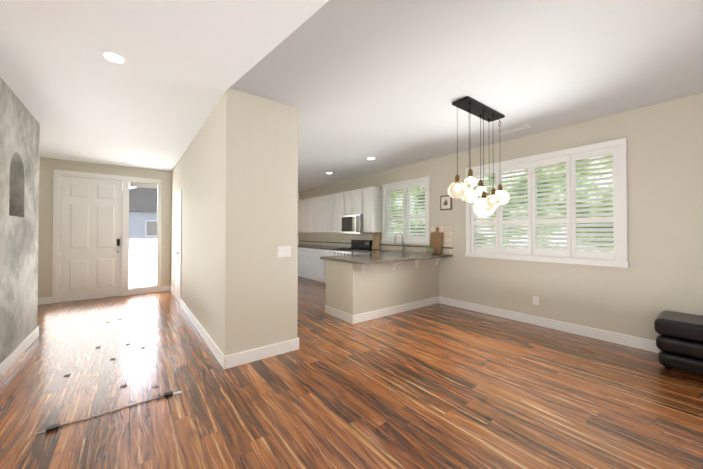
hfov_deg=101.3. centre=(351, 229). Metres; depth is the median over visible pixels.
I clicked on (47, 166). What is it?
wall
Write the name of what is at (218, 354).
baseboard
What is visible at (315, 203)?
upper cabinet
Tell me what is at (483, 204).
pendant chandelier
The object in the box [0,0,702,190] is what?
ceiling
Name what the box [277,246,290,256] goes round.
switch plate
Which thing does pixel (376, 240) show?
cutting board
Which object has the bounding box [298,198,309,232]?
upper cabinet
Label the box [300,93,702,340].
wall
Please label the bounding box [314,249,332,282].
base cabinet
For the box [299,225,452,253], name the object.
backsplash
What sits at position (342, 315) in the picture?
baseboard
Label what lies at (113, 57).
recessed light
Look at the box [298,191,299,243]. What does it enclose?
wall
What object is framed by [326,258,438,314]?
wall
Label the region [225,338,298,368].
baseboard
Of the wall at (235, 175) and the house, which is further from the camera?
the house
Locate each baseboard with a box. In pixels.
[0,326,38,378]
[38,297,51,304]
[161,285,170,291]
[180,299,224,368]
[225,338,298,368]
[325,305,351,323]
[352,296,438,323]
[439,297,659,352]
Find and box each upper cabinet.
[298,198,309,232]
[310,196,321,232]
[322,192,341,232]
[342,188,361,215]
[362,186,381,231]
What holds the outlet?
attached to the wall at (652, 282)
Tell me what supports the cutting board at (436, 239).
on the countertop at (378, 256)
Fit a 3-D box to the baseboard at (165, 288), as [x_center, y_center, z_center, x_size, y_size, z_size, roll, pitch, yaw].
[-4.184,1.329,6.499,0.195,0.125,0.016,0,-1,-37]
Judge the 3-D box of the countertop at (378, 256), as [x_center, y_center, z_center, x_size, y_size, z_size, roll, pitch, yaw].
[0.653,0.544,4.981,2.137,0.202,1.080,0,-1,-37]
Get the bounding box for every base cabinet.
[298,247,301,276]
[302,248,313,279]
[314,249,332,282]
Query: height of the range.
1.140 m
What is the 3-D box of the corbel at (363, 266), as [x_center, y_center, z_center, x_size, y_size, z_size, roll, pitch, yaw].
[0.218,0.562,4.219,0.035,0.168,0.198,0,-1,-37]
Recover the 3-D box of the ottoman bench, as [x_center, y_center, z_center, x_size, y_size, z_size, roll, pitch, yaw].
[3.630,1.101,2.369,0.551,0.490,1.536,0,-1,-37]
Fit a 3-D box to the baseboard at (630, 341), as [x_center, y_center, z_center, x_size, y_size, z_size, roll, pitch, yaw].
[3.973,1.284,2.386,0.016,0.125,7.634,0,-1,-37]
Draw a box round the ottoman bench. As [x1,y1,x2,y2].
[654,311,702,375]
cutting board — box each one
[371,232,380,249]
[429,227,442,253]
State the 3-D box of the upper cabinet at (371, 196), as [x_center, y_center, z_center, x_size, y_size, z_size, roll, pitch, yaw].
[0.474,-0.456,6.717,0.323,1.040,0.395,0,-1,-37]
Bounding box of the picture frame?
[440,195,451,209]
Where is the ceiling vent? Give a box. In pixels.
[495,124,531,134]
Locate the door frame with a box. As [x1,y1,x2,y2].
[52,169,160,302]
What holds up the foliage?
on the ground
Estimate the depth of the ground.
11.49 m
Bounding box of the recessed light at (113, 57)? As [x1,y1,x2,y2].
[100,51,127,63]
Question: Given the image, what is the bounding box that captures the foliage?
[391,155,613,251]
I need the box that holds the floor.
[0,276,702,468]
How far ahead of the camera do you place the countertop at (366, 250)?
6.35 m
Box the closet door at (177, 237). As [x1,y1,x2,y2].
[174,189,181,302]
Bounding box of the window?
[129,182,157,285]
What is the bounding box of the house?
[122,187,156,248]
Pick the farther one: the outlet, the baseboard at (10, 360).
the outlet
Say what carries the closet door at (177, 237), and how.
in the wall at (235, 175)
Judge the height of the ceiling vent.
0.013 m
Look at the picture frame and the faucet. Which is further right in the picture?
the picture frame
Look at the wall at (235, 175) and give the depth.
3.09 m
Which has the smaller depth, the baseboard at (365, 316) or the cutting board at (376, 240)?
the baseboard at (365, 316)
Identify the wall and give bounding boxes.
[0,77,39,363]
[38,157,171,297]
[171,88,297,355]
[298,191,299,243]
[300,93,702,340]
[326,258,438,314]
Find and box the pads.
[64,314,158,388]
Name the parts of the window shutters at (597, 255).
glass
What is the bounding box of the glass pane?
[129,182,157,287]
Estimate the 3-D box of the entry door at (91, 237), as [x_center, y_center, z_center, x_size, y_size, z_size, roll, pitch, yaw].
[-5.179,0.171,5.762,0.927,2.400,0.146,0,-1,-37]
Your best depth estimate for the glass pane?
6.30 m
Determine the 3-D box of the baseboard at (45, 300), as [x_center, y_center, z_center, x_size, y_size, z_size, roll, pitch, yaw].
[-6.043,1.313,5.075,1.070,0.125,0.016,0,-1,-37]
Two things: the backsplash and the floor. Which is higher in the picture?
the backsplash
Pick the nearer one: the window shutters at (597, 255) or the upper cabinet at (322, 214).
the window shutters at (597, 255)
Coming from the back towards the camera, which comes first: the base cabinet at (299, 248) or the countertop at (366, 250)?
the base cabinet at (299, 248)
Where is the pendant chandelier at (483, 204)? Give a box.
[448,96,508,216]
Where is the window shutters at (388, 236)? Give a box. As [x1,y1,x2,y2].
[382,176,429,244]
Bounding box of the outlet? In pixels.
[533,296,538,304]
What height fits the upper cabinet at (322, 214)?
1.040 m
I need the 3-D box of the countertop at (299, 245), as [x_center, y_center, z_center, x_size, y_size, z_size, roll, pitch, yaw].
[-1.125,0.504,8.528,0.647,0.040,3.024,0,-1,-37]
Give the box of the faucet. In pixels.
[394,233,404,250]
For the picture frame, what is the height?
0.270 m
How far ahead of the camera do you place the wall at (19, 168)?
3.08 m
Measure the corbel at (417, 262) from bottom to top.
0.168 m
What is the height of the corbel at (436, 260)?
0.168 m
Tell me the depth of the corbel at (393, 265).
4.64 m
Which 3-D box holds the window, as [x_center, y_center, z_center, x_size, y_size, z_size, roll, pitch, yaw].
[-4.580,0.112,6.348,0.503,2.273,0.006,0,-1,-37]
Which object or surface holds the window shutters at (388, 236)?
attached to the wall at (652, 282)
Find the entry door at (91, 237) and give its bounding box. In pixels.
[60,176,122,300]
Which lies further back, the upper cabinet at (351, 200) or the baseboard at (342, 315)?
the upper cabinet at (351, 200)
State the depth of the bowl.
5.16 m
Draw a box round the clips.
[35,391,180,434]
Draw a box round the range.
[333,240,371,255]
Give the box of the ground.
[129,248,156,284]
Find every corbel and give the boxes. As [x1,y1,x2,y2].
[361,264,371,272]
[392,261,401,269]
[415,259,425,266]
[435,257,444,264]
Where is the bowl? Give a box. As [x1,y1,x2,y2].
[426,247,433,254]
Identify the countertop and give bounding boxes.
[298,244,348,249]
[320,251,452,264]
[352,249,396,252]
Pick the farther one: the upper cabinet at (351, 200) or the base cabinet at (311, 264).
the base cabinet at (311, 264)
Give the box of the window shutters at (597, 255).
[465,138,628,267]
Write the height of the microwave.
0.455 m
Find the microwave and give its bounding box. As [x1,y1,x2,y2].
[341,214,372,233]
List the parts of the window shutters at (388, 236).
glass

